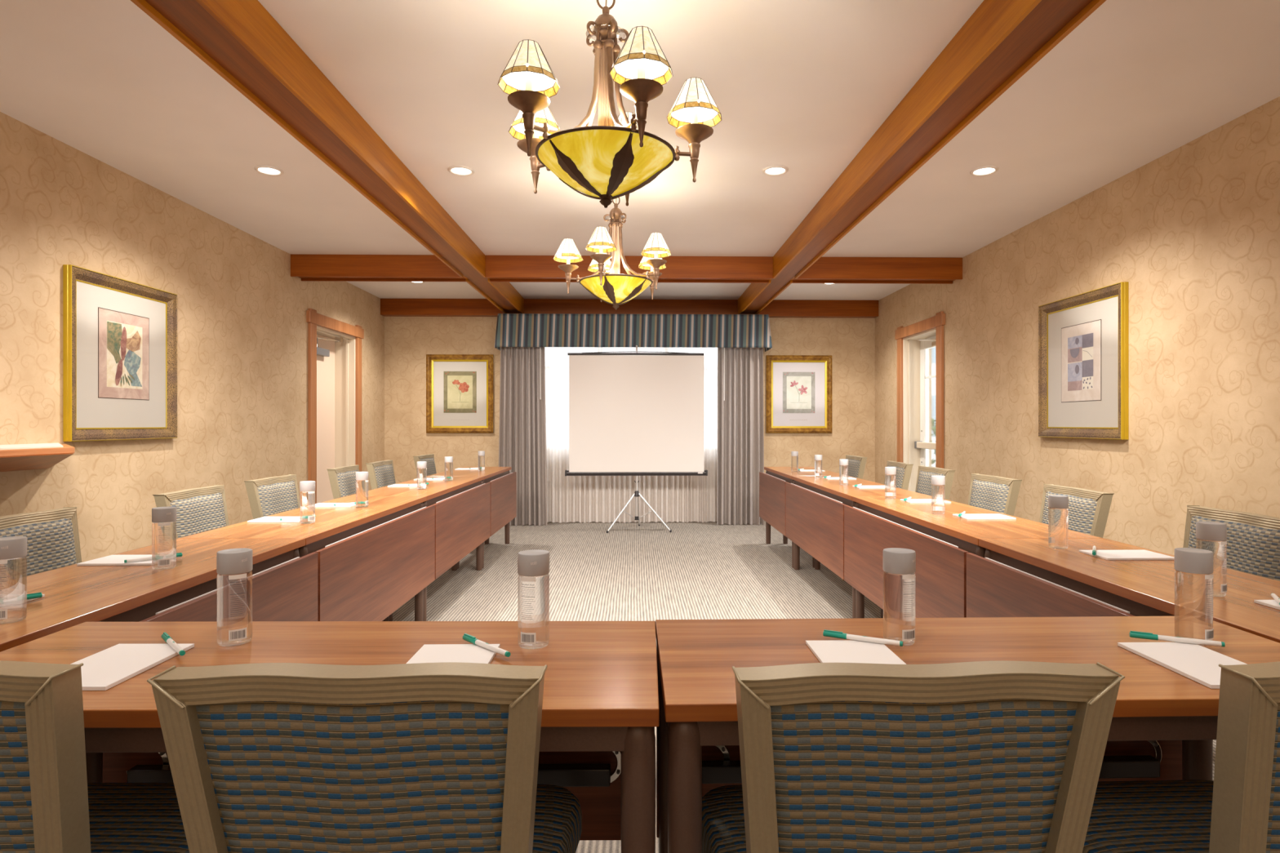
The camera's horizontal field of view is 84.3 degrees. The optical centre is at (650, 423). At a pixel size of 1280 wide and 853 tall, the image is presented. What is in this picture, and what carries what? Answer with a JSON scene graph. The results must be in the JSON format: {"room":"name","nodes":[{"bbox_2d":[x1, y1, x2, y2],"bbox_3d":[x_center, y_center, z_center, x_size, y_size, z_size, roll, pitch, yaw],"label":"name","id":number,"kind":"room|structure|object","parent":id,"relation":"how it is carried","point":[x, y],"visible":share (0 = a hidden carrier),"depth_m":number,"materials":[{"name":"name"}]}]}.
{"room":"conference room","nodes":[
{"label":"conference room","id":0,"kind":"room"},
{"bbox_2d":[0,111,384,562],"bbox_3d":[-3.174,-0.149,3.034,0.300,2.611,11.000,0,0,-1],"label":"wall","id":1,"kind":"structure","parent":0,"point":[242,326],"depth_m":4.33,"materials":[{"name":"paint"}]},
{"bbox_2d":[0,443,75,471],"bbox_3d":[-2.772,0.159,2.412,0.477,0.122,2.537,0,0,-1],"label":"wall shelf","id":2,"kind":"object","parent":1,"relation":"attached to","point":[13,457],"visible":1,"depth_m":3.07,"materials":[{"name":"brown wood"}]},
{"bbox_2d":[62,264,177,441],"bbox_3d":[-3.024,-0.366,4.083,0.042,0.915,0.850,0,0,-1],"label":"framed print","id":3,"kind":"object","parent":1,"relation":"attached to","point":[120,335],"visible":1,"depth_m":4.02,"materials":[{"name":"gold metal"}]},
{"bbox_2d":[316,333,342,503],"bbox_3d":[-3.244,0.129,6.984,0.215,2.042,0.916,0,0,-1],"label":"door","id":4,"kind":"structure","parent":1,"relation":"in","point":[325,345],"depth_m":7.20,"materials":[{"name":"beige paint"}]},
{"bbox_2d":[306,308,364,503],"bbox_3d":[-3.089,0.056,6.987,0.036,2.200,1.260,0,0,-1],"label":"trim","id":5,"kind":"structure","parent":1,"relation":"attached to","point":[313,319],"depth_m":6.50,"materials":[{"name":"brown wood"}]},
{"bbox_2d":[316,325,355,467],"bbox_3d":[-3.235,0.121,6.984,0.264,2.070,0.960,0,0,-1],"label":"trim","id":6,"kind":"structure","parent":1,"relation":"attached to","point":[344,352],"depth_m":7.44,"materials":[{"name":"beige paint"}]},
{"bbox_2d":[290,253,466,281],"bbox_3d":[-2.365,-1.360,6.187,1.450,0.190,0.210,0,0,-1],"label":"ceiling beam","id":7,"kind":"structure","parent":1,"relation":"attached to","point":[308,267],"depth_m":6.08,"materials":[{"name":"brown wood"}]},
{"bbox_2d":[384,316,875,484],"bbox_3d":[-0.228,-0.149,8.497,5.820,2.611,0.200,0,0,-1],"label":"wall","id":8,"kind":"structure","parent":0,"point":[850,341],"depth_m":8.36,"materials":[{"name":"paint"}]},
{"bbox_2d":[426,354,493,432],"bbox_3d":[-2.245,-0.354,8.334,0.785,0.925,0.040,0,0,-1],"label":"framed print","id":9,"kind":"object","parent":8,"relation":"attached to","point":[460,388],"visible":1,"depth_m":8.34,"materials":[{"name":"gold metal"}]},
{"bbox_2d":[380,297,878,318],"bbox_3d":[-0.225,-1.360,8.330,5.820,0.190,0.135,0,0,-1],"label":"ceiling beam","id":10,"kind":"structure","parent":8,"relation":"attached to","point":[388,307],"depth_m":8.27,"materials":[{"name":"brown wood"}]},
{"bbox_2d":[494,313,772,351],"bbox_3d":[-0.191,-1.044,8.141,3.126,0.378,0.473,0,0,-1],"label":"valance","id":11,"kind":"object","parent":8,"relation":"attached to","point":[513,330],"visible":0.98,"depth_m":7.92,"materials":[{"name":"fabric"}]},
{"bbox_2d":[498,346,546,525],"bbox_3d":[-1.448,-0.015,8.029,0.560,2.338,0.135,0,0,-1],"label":"curtain","id":12,"kind":"object","parent":11,"relation":"hanging from","point":[522,415],"visible":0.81,"depth_m":8.03,"materials":[{"name":"grey fabric"}]},
{"bbox_2d":[544,346,717,523],"bbox_3d":[-0.223,-0.016,8.256,2.100,2.336,0.067,0,0,-1],"label":"sheer curtain","id":13,"kind":"object","parent":11,"relation":"hanging from","point":[573,499],"visible":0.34,"depth_m":8.26,"materials":[{"name":"fabric"}]},
{"bbox_2d":[716,347,764,524],"bbox_3d":[1.026,-0.015,8.079,0.540,2.338,0.131,0,0,-1],"label":"curtain","id":14,"kind":"object","parent":11,"relation":"hanging from","point":[740,424],"visible":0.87,"depth_m":8.08,"materials":[{"name":"grey fabric"}]},
{"bbox_2d":[765,355,831,433],"bbox_3d":[1.769,-0.352,8.418,0.785,0.925,0.040,0,0,-1],"label":"framed print","id":15,"kind":"object","parent":8,"relation":"attached to","point":[798,388],"visible":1,"depth_m":8.43,"materials":[{"name":"gold metal"}]},
{"bbox_2d":[737,0,1106,314],"bbox_3d":[1.237,-1.360,3.059,0.212,0.190,10.465,0,0,-1],"label":"ceiling beam","id":16,"kind":"structure","parent":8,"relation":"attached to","point":[1002,40],"depth_m":2.98,"materials":[{"name":"brown wood"}]},
{"bbox_2d":[0,0,1279,300],"bbox_3d":[-0.115,-1.505,3.098,6.420,0.100,11.000,0,0,-1],"label":"ceiling","id":17,"kind":"structure","parent":0,"point":[802,86],"depth_m":3.25,"materials":[{"name":"paint"}]},
{"bbox_2d":[253,164,284,175],"bbox_3d":[-2.185,-1.450,4.055,0.150,0.009,0.150,0,0,-1],"label":"recessed light","id":18,"kind":"object","parent":17,"relation":"in","point":[266,170],"visible":1,"depth_m":4.05,"materials":[{"name":"beige"}]},
{"bbox_2d":[130,0,524,313],"bbox_3d":[-1.466,-1.360,3.002,0.214,0.190,10.465,0,0,-1],"label":"ceiling beam","id":19,"kind":"structure","parent":17,"relation":"attached to","point":[240,40],"depth_m":2.97,"materials":[{"name":"brown wood"}]},
{"bbox_2d":[447,165,474,175],"bbox_3d":[-1.085,-1.450,4.058,0.150,0.009,0.150,0,0,-1],"label":"recessed light","id":20,"kind":"object","parent":17,"relation":"in","point":[455,170],"visible":1,"depth_m":4.05,"materials":[{"name":"white"}]},
{"bbox_2d":[497,0,721,208],"bbox_3d":[-0.112,-1.061,2.190,0.674,0.788,0.700,0,0,-6],"label":"chandelier","id":21,"kind":"object","parent":17,"relation":"hanging from","point":[614,158],"visible":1,"depth_m":2.08,"materials":[{"name":"yellow glass"}]},
{"bbox_2d":[553,197,671,309],"bbox_3d":[-0.181,-1.061,4.154,0.674,0.788,0.700,0,0,-40],"label":"chandelier","id":22,"kind":"object","parent":17,"relation":"hanging from","point":[615,288],"visible":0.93,"depth_m":4.05,"materials":[{"name":"yellow glass"}]},
{"bbox_2d":[485,255,773,283],"bbox_3d":[-0.181,-1.360,6.233,2.491,0.190,0.210,0,0,-1],"label":"trim","id":23,"kind":"structure","parent":17,"relation":"attached to","point":[510,268],"depth_m":6.14,"materials":[{"name":"brown wood"}]},
{"bbox_2d":[761,164,788,175],"bbox_3d":[0.715,-1.450,4.056,0.150,0.009,0.150,0,0,-1],"label":"recessed light","id":24,"kind":"object","parent":17,"relation":"in","point":[777,170],"visible":1,"depth_m":4.05,"materials":[{"name":"white"}]},
{"bbox_2d":[969,165,998,176],"bbox_3d":[1.915,-1.450,4.061,0.150,0.009,0.150,0,0,-1],"label":"recessed light","id":25,"kind":"object","parent":17,"relation":"in","point":[985,170],"visible":1,"depth_m":4.05,"materials":[{"name":"white"}]},
{"bbox_2d":[392,520,1216,852],"bbox_3d":[-0.115,1.206,3.098,6.420,0.100,11.000,0,0,-1],"label":"floor","id":26,"kind":"structure","parent":0,"point":[646,571],"depth_m":5.24,"materials":[{"name":"carpet"}]},
{"bbox_2d":[0,506,81,576],"bbox_3d":[-1.801,0.725,2.283,0.545,0.859,0.464,0,0,-1],"label":"banquet chair","id":27,"kind":"object","parent":26,"relation":"on","point":[53,542],"visible":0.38,"depth_m":2.35,"materials":[{"name":"grey fabric"}]},
{"bbox_2d":[0,660,189,852],"bbox_3d":[-0.928,0.725,1.098,0.464,0.859,0.545,0,0,0],"label":"banquet chair","id":28,"kind":"object","parent":26,"relation":"on","point":[48,804],"visible":0.79,"depth_m":0.87,"materials":[{"name":"beige metal"}]},
{"bbox_2d":[0,537,317,652],"bbox_3d":[-1.445,0.785,1.799,0.510,0.739,1.538,0,0,-1],"label":"conference table","id":29,"kind":"object","parent":26,"relation":"on","point":[285,584],"visible":0.48,"depth_m":1.91,"materials":[{"name":"laminate"}]},
{"bbox_2d":[0,536,26,624],"bbox_3d":[-1.349,0.328,1.487,0.059,0.174,0.060,0,0,-11],"label":"water bottle","id":30,"kind":"object","parent":29,"relation":"on","point":[13,549],"visible":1,"depth_m":1.47,"materials":[{"name":"clear plastic"}]},
{"bbox_2d":[0,566,6,594],"bbox_3d":[-1.345,0.326,1.459,0.027,0.065,0.003,0,0,-9],"label":"print","id":31,"kind":"object","parent":30,"relation":"on","point":[2,569],"depth_m":1.46,"materials":[{"name":"grey"}]},
{"bbox_2d":[76,555,180,565],"bbox_3d":[-1.572,0.412,2.143,0.216,0.006,0.140,0,0,-1],"label":"notepad","id":32,"kind":"object","parent":29,"relation":"on","point":[111,560],"visible":0.77,"depth_m":2.10,"materials":[{"name":"white paper"}]},
{"bbox_2d":[124,552,182,563],"bbox_3d":[-1.494,0.403,2.129,0.011,0.012,0.145,0,0,43],"label":"pen","id":33,"kind":"object","parent":32,"relation":"on","point":[178,554],"visible":0.7,"depth_m":2.10,"materials":[{"name":"white plastic"}]},
{"bbox_2d":[151,506,176,569],"bbox_3d":[-1.396,0.328,2.031,0.059,0.174,0.060,0,0,-36],"label":"water bottle","id":34,"kind":"object","parent":29,"relation":"on","point":[163,518],"visible":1,"depth_m":2.01,"materials":[{"name":"clear plastic"}]},
{"bbox_2d":[159,527,169,550],"bbox_3d":[-1.380,0.326,2.008,0.027,0.065,0.004,0,0,-36],"label":"print","id":35,"kind":"object","parent":34,"relation":"on","point":[162,527],"depth_m":2.01},
{"bbox_2d":[152,484,229,538],"bbox_3d":[-1.820,0.725,3.197,0.545,0.859,0.464,0,0,-3],"label":"banquet chair","id":36,"kind":"object","parent":26,"relation":"on","point":[201,509],"visible":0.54,"depth_m":3.15,"materials":[{"name":"grey fabric"}]},
{"bbox_2d":[244,474,299,519],"bbox_3d":[-1.834,0.725,3.893,0.545,0.859,0.464,0,0,0],"label":"banquet chair","id":37,"kind":"object","parent":26,"relation":"on","point":[267,496],"visible":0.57,"depth_m":3.80,"materials":[{"name":"grey fabric"}]},
{"bbox_2d":[177,496,435,621],"bbox_3d":[-1.477,0.785,3.318,0.510,0.739,1.492,0,0,-1],"label":"conference table","id":38,"kind":"object","parent":26,"relation":"on","point":[373,559],"visible":0.48,"depth_m":3.12,"materials":[{"name":"laminate"}]},
{"bbox_2d":[247,516,299,522],"bbox_3d":[-1.591,0.412,3.052,0.216,0.006,0.140,0,0,-1],"label":"notepad","id":39,"kind":"object","parent":38,"relation":"on","point":[264,519],"visible":0.69,"depth_m":3.00,"materials":[{"name":"white paper"}]},
{"bbox_2d":[299,480,315,524],"bbox_3d":[-1.432,0.328,2.955,0.060,0.174,0.059,0,0,29],"label":"water bottle","id":40,"kind":"object","parent":38,"relation":"on","point":[307,488],"visible":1,"depth_m":2.93,"materials":[{"name":"clear plastic"}]},
{"bbox_2d":[315,502,355,507],"bbox_3d":[-1.603,0.412,3.587,0.216,0.006,0.140,0,0,-1],"label":"notepad","id":41,"kind":"object","parent":38,"relation":"on","point":[319,504],"visible":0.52,"depth_m":3.54,"materials":[{"name":"white paper"}]},
{"bbox_2d":[355,471,368,507],"bbox_3d":[-1.439,0.328,3.531,0.060,0.174,0.059,0,0,4],"label":"water bottle","id":42,"kind":"object","parent":38,"relation":"on","point":[362,477],"visible":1,"depth_m":3.51,"materials":[{"name":"clear plastic"}]},
{"bbox_2d":[0,621,658,852],"bbox_3d":[-0.588,0.785,1.284,1.198,0.739,0.510,0,0,0],"label":"conference table","id":43,"kind":"object","parent":26,"relation":"on","point":[600,717],"visible":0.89,"depth_m":1.28,"materials":[{"name":"laminate"}]},
{"bbox_2d":[70,644,194,690],"bbox_3d":[-0.918,0.412,1.209,0.140,0.006,0.216,0,0,0],"label":"notepad","id":44,"kind":"object","parent":43,"relation":"on","point":[105,669],"visible":0.73,"depth_m":1.21,"materials":[{"name":"white paper"}]},
{"bbox_2d":[160,631,185,655],"bbox_3d":[-0.875,0.403,1.297,0.145,0.012,0.011,0,0,45],"label":"pen","id":45,"kind":"object","parent":44,"relation":"on","point":[165,636],"visible":1,"depth_m":1.29,"materials":[{"name":"white plastic"}]},
{"bbox_2d":[216,548,252,646],"bbox_3d":[-0.788,0.328,1.342,0.059,0.174,0.060,0,0,-43],"label":"water bottle","id":46,"kind":"object","parent":43,"relation":"on","point":[233,566],"visible":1,"depth_m":1.32,"materials":[{"name":"clear plastic"}]},
{"bbox_2d":[230,580,245,617],"bbox_3d":[-0.770,0.326,1.320,0.027,0.065,0.003,0,0,-41],"label":"print","id":47,"kind":"object","parent":46,"relation":"on","point":[237,588],"depth_m":1.32,"materials":[{"name":"grey paper"}]},
{"bbox_2d":[406,644,500,663],"bbox_3d":[-0.347,0.412,1.206,0.140,0.006,0.216,0,0,-1],"label":"notepad","id":48,"kind":"object","parent":43,"relation":"on","point":[434,653],"visible":0.41,"depth_m":1.26,"materials":[{"name":"white paper"}]},
{"bbox_2d":[462,633,511,657],"bbox_3d":[-0.300,0.403,1.289,0.145,0.012,0.011,0,0,44],"label":"pen","id":49,"kind":"object","parent":48,"relation":"on","point":[467,637],"visible":1,"depth_m":1.28,"materials":[{"name":"white plastic"}]},
{"bbox_2d":[517,549,549,648],"bbox_3d":[-0.219,0.328,1.325,0.059,0.174,0.060,0,0,11],"label":"water bottle","id":50,"kind":"object","parent":43,"relation":"on","point":[533,566],"visible":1,"depth_m":1.30,"materials":[{"name":"clear plastic"}]},
{"bbox_2d":[521,584,534,619],"bbox_3d":[-0.225,0.326,1.298,0.027,0.065,0.003,0,0,13],"label":"print","id":51,"kind":"object","parent":50,"relation":"on","point":[527,590],"depth_m":1.30,"materials":[{"name":"grey paper"}]},
{"bbox_2d":[327,465,359,499],"bbox_3d":[-1.855,0.725,4.862,0.545,0.859,0.464,0,0,-3],"label":"banquet chair","id":52,"kind":"object","parent":26,"relation":"on","point":[342,479],"visible":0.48,"depth_m":4.71,"materials":[{"name":"grey fabric"}]},
{"bbox_2d":[146,662,582,852],"bbox_3d":[-0.356,0.725,1.091,0.464,0.859,0.545,0,0,0],"label":"banquet chair","id":53,"kind":"object","parent":26,"relation":"on","point":[264,757],"visible":1,"depth_m":0.85,"materials":[{"name":"fabric"}]},
{"bbox_2d":[365,460,395,489],"bbox_3d":[-1.869,0.725,5.542,0.545,0.859,0.464,0,0,-1],"label":"banquet chair","id":54,"kind":"object","parent":26,"relation":"on","point":[381,473],"visible":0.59,"depth_m":5.41,"materials":[{"name":"grey fabric"}]},
{"bbox_2d":[347,475,490,621],"bbox_3d":[-1.509,0.785,4.843,0.510,0.739,1.550,0,0,-1],"label":"conference table","id":55,"kind":"object","parent":26,"relation":"on","point":[462,504],"visible":0.53,"depth_m":4.62,"materials":[{"name":"laminate"}]},
{"bbox_2d":[417,461,426,489],"bbox_3d":[-1.454,0.328,4.501,0.060,0.174,0.059,0,0,-21],"label":"water bottle","id":56,"kind":"object","parent":55,"relation":"on","point":[421,465],"visible":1,"depth_m":4.48,"materials":[{"name":"clear plastic"}]},
{"bbox_2d":[444,456,453,480],"bbox_3d":[-1.473,0.328,5.170,0.059,0.174,0.060,0,0,44],"label":"water bottle","id":57,"kind":"object","parent":55,"relation":"on","point":[448,460],"visible":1,"depth_m":5.15,"materials":[{"name":"clear plastic"}]},
{"bbox_2d":[413,453,436,475],"bbox_3d":[-1.893,0.725,6.682,0.545,0.859,0.464,0,0,1],"label":"banquet chair","id":58,"kind":"object","parent":26,"relation":"on","point":[429,459],"visible":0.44,"depth_m":6.68,"materials":[{"name":"grey fabric"}]},
{"bbox_2d":[429,466,516,568],"bbox_3d":[-1.538,0.785,6.230,0.510,0.739,1.218,0,0,-1],"label":"conference table","id":59,"kind":"object","parent":26,"relation":"on","point":[503,483],"visible":0.62,"depth_m":6.16,"materials":[{"name":"laminate"}]},
{"bbox_2d":[478,450,484,471],"bbox_3d":[-1.491,0.328,6.240,0.059,0.174,0.060,0,0,19],"label":"water bottle","id":60,"kind":"object","parent":59,"relation":"on","point":[481,453],"visible":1,"depth_m":6.22,"materials":[{"name":"clear plastic"}]},
{"bbox_2d":[564,345,707,533],"bbox_3d":[-0.154,0.156,7.758,1.526,2.000,0.541,0,0,-1],"label":"projector screen","id":61,"kind":"object","parent":26,"relation":"on","point":[636,414],"visible":1,"depth_m":7.57,"materials":[{"name":"white fabric"}]},
{"bbox_2d":[759,466,839,568],"bbox_3d":[1.318,0.785,6.250,0.510,0.739,1.198,0,0,-1],"label":"conference table","id":62,"kind":"object","parent":26,"relation":"on","point":[771,483],"visible":0.53,"depth_m":6.17,"materials":[{"name":"laminate"}]},
{"bbox_2d":[791,451,798,471],"bbox_3d":[1.257,0.328,6.158,0.060,0.174,0.059,0,0,-11],"label":"water bottle","id":63,"kind":"object","parent":62,"relation":"on","point":[794,455],"visible":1,"depth_m":6.13,"materials":[{"name":"clear plastic"}]},
{"bbox_2d":[808,454,867,555],"bbox_3d":[1.633,0.725,6.456,0.545,0.859,0.464,0,0,-2],"label":"banquet chair","id":64,"kind":"object","parent":26,"relation":"on","point":[856,464],"visible":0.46,"depth_m":6.31,"materials":[{"name":"grey fabric"}]},
{"bbox_2d":[785,475,930,618],"bbox_3d":[1.348,0.785,4.857,0.510,0.739,1.580,0,0,-1],"label":"conference table","id":65,"kind":"object","parent":26,"relation":"on","point":[815,506],"visible":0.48,"depth_m":4.67,"materials":[{"name":"laminate"}]},
{"bbox_2d":[814,454,822,477],"bbox_3d":[1.298,0.328,5.469,0.059,0.174,0.060,0,0,-11],"label":"water bottle","id":66,"kind":"object","parent":65,"relation":"on","point":[818,458],"visible":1,"depth_m":5.44,"materials":[{"name":"clear plastic"}]},
{"bbox_2d":[839,458,848,485],"bbox_3d":[1.310,0.328,4.794,0.059,0.174,0.060,0,0,39],"label":"water bottle","id":67,"kind":"object","parent":65,"relation":"on","point":[843,463],"visible":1,"depth_m":4.77,"materials":[{"name":"clear plastic"}]},
{"bbox_2d":[841,461,913,581],"bbox_3d":[1.655,0.725,5.405,0.545,0.859,0.464,0,0,1],"label":"banquet chair","id":68,"kind":"object","parent":26,"relation":"on","point":[904,470],"visible":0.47,"depth_m":5.22,"materials":[{"name":"beige fabric"}]},
{"bbox_2d":[702,661,1124,852],"bbox_3d":[0.320,0.725,1.094,0.464,0.859,0.545,0,0,-2],"label":"banquet chair","id":69,"kind":"object","parent":26,"relation":"on","point":[978,757],"visible":1,"depth_m":0.85,"materials":[{"name":"fabric"}]},
{"bbox_2d":[874,466,955,604],"bbox_3d":[1.669,0.725,4.736,0.545,0.859,0.464,0,0,-3],"label":"banquet chair","id":70,"kind":"object","parent":26,"relation":"on","point":[923,485],"visible":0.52,"depth_m":4.74,"materials":[{"name":"beige fabric"}]},
{"bbox_2d":[655,616,1279,852],"bbox_3d":[0.606,0.785,1.315,1.180,0.739,0.503,0,0,-1],"label":"conference table","id":71,"kind":"object","parent":26,"relation":"on","point":[1163,726],"visible":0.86,"depth_m":1.30,"materials":[{"name":"laminate"}]},
{"bbox_2d":[805,640,906,664],"bbox_3d":[0.365,0.412,1.230,0.140,0.006,0.216,0,0,-1],"label":"notepad","id":72,"kind":"object","parent":71,"relation":"on","point":[836,651],"visible":0.42,"depth_m":1.27,"materials":[{"name":"white paper"}]},
{"bbox_2d":[822,629,902,646],"bbox_3d":[0.398,0.403,1.331,0.145,0.012,0.011,0,0,27],"label":"pen","id":73,"kind":"object","parent":72,"relation":"on","point":[830,633],"visible":1,"depth_m":1.33,"materials":[{"name":"white plastic"}]},
{"bbox_2d":[883,547,915,645],"bbox_3d":[0.473,0.328,1.345,0.059,0.174,0.060,0,0,-23],"label":"water bottle","id":74,"kind":"object","parent":71,"relation":"on","point":[899,564],"visible":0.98,"depth_m":1.32,"materials":[{"name":"clear plastic"}]},
{"bbox_2d":[903,581,915,616],"bbox_3d":[0.483,0.326,1.319,0.027,0.065,0.003,0,0,-21],"label":"print","id":75,"kind":"object","parent":74,"relation":"on","point":[908,586],"depth_m":1.32,"materials":[{"name":"grey paper"}]},
{"bbox_2d":[1117,642,1247,688],"bbox_3d":[0.947,0.412,1.218,0.140,0.006,0.216,0,0,-1],"label":"notepad","id":76,"kind":"object","parent":71,"relation":"on","point":[1197,663],"visible":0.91,"depth_m":1.23,"materials":[{"name":"white paper"}]},
{"bbox_2d":[1128,631,1225,647],"bbox_3d":[0.985,0.403,1.325,0.145,0.012,0.011,0,0,25],"label":"pen","id":77,"kind":"object","parent":76,"relation":"on","point":[1143,635],"visible":1,"depth_m":1.32,"materials":[{"name":"white plastic"}]},
{"bbox_2d":[1174,547,1213,645],"bbox_3d":[1.034,0.328,1.347,0.059,0.174,0.060,0,0,-29],"label":"water bottle","id":78,"kind":"object","parent":71,"relation":"on","point":[1193,567],"visible":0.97,"depth_m":1.32,"materials":[{"name":"clear plastic"}]},
{"bbox_2d":[1205,581,1213,616],"bbox_3d":[1.047,0.326,1.322,0.027,0.065,0.003,0,0,-27],"label":"print","id":79,"kind":"object","parent":78,"relation":"on","point":[1209,584],"depth_m":1.32,"materials":[{"name":"grey paper"}]},
{"bbox_2d":[844,496,1101,618],"bbox_3d":[1.380,0.785,3.318,0.510,0.739,1.492,0,0,-1],"label":"conference table","id":80,"kind":"object","parent":26,"relation":"on","point":[940,543],"visible":0.41,"depth_m":3.05,"materials":[{"name":"laminate"}]},
{"bbox_2d":[884,466,896,498],"bbox_3d":[1.333,0.328,3.929,0.059,0.174,0.060,0,0,9],"label":"water bottle","id":81,"kind":"object","parent":80,"relation":"on","point":[890,472],"visible":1,"depth_m":3.90,"materials":[{"name":"clear plastic"}]},
{"bbox_2d":[900,498,951,502],"bbox_3d":[1.466,0.412,3.776,0.216,0.006,0.140,0,0,-1],"label":"notepad","id":82,"kind":"object","parent":80,"relation":"on","point":[910,500],"visible":0.77,"depth_m":3.76,"materials":[{"name":"white paper"}]},
{"bbox_2d":[931,475,945,514],"bbox_3d":[1.327,0.328,3.264,0.059,0.174,0.060,0,0,29],"label":"water bottle","id":83,"kind":"object","parent":80,"relation":"on","point":[938,482],"visible":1,"depth_m":3.24,"materials":[{"name":"clear plastic"}]},
{"bbox_2d":[952,514,1016,519],"bbox_3d":[1.480,0.412,3.142,0.216,0.006,0.140,0,0,-1],"label":"notepad","id":84,"kind":"object","parent":80,"relation":"on","point":[964,516],"visible":1,"depth_m":3.10,"materials":[{"name":"white paper"}]},
{"bbox_2d":[968,473,1022,515],"bbox_3d":[1.685,0.725,3.956,0.545,0.859,0.464,0,0,-2],"label":"banquet chair","id":85,"kind":"object","parent":26,"relation":"on","point":[997,494],"visible":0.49,"depth_m":3.87,"materials":[{"name":"beige fabric"}]},
{"bbox_2d":[1039,484,1114,537],"bbox_3d":[1.700,0.725,3.236,0.545,0.859,0.464,0,0,0],"label":"banquet chair","id":86,"kind":"object","parent":26,"relation":"on","point":[1088,509],"visible":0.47,"depth_m":3.10,"materials":[{"name":"beige fabric"}]},
{"bbox_2d":[966,537,1279,643],"bbox_3d":[1.411,0.785,1.809,0.510,0.739,1.518,0,0,-1],"label":"conference table","id":87,"kind":"object","parent":26,"relation":"on","point":[1015,577],"visible":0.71,"depth_m":2.04,"materials":[{"name":"laminate"}]},
{"bbox_2d":[1048,494,1068,549],"bbox_3d":[1.363,0.328,2.364,0.059,0.174,0.060,0,0,-21],"label":"water bottle","id":88,"kind":"object","parent":87,"relation":"on","point":[1058,505],"visible":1,"depth_m":2.34,"materials":[{"name":"clear plastic"}]},
{"bbox_2d":[1079,550,1174,559],"bbox_3d":[1.499,0.412,2.227,0.216,0.006,0.140,0,0,-1],"label":"notepad","id":89,"kind":"object","parent":87,"relation":"on","point":[1104,554],"visible":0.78,"depth_m":2.20,"materials":[{"name":"white paper"}]},
{"bbox_2d":[1195,521,1226,596],"bbox_3d":[1.362,0.328,1.719,0.059,0.174,0.060,0,0,-31],"label":"water bottle","id":90,"kind":"object","parent":87,"relation":"on","point":[1210,535],"visible":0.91,"depth_m":1.69,"materials":[{"name":"clear plastic"}]},
{"bbox_2d":[1253,600,1279,609],"bbox_3d":[1.512,0.412,1.577,0.216,0.006,0.140,0,0,-1],"label":"notepad","id":91,"kind":"object","parent":87,"relation":"on","point":[1271,603],"visible":1,"depth_m":1.62,"materials":[{"name":"white paper"}]},
{"bbox_2d":[1082,661,1279,852],"bbox_3d":[0.917,0.725,1.104,0.464,0.859,0.545,0,0,-2],"label":"banquet chair","id":92,"kind":"object","parent":26,"relation":"on","point":[1237,811],"visible":0.86,"depth_m":0.88,"materials":[{"name":"beige wood"}]},
{"bbox_2d":[1182,505,1279,581],"bbox_3d":[1.719,0.725,2.336,0.545,0.859,0.464,0,0,0],"label":"banquet chair","id":93,"kind":"object","parent":26,"relation":"on","point":[1253,540],"visible":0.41,"depth_m":2.28,"materials":[{"name":"beige fabric"}]},
{"bbox_2d":[875,96,1279,555],"bbox_3d":[2.944,-0.149,3.162,0.300,2.611,11.000,0,0,-1],"label":"wall","id":94,"kind":"structure","parent":0,"point":[1193,230],"depth_m":3.94,"materials":[{"name":"paint"}]},
{"bbox_2d":[792,257,962,284],"bbox_3d":[2.002,-1.360,6.278,1.453,0.190,0.210,0,0,-1],"label":"trim","id":95,"kind":"structure","parent":94,"relation":"attached to","point":[900,270],"depth_m":6.18,"materials":[{"name":"brown wood"}]},
{"bbox_2d":[902,328,935,492],"bbox_3d":[2.825,0.121,7.121,0.234,2.070,0.880,0,0,-1],"label":"door","id":96,"kind":"structure","parent":94,"relation":"attached to","point":[911,345],"depth_m":7.54,"materials":[{"name":"beige paint"}]},
{"bbox_2d":[894,311,945,468],"bbox_3d":[2.693,0.056,7.118,0.036,2.200,1.180,0,0,-1],"label":"trim","id":97,"kind":"structure","parent":94,"relation":"attached to","point":[937,322],"depth_m":6.67,"materials":[{"name":"brown wood"}]},
{"bbox_2d":[914,335,935,466],"bbox_3d":[2.840,0.129,7.121,0.174,2.042,0.836,0,0,-1],"label":"door","id":98,"kind":"structure","parent":94,"relation":"in","point":[926,444],"depth_m":7.38,"materials":[{"name":"white paint"}]},
{"bbox_2d":[1038,281,1128,439],"bbox_3d":[2.744,-0.366,4.529,0.042,0.915,0.850,0,0,-1],"label":"framed print","id":99,"kind":"object","parent":94,"relation":"attached to","point":[1083,338],"visible":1,"depth_m":4.48,"materials":[{"name":"gold metal"}]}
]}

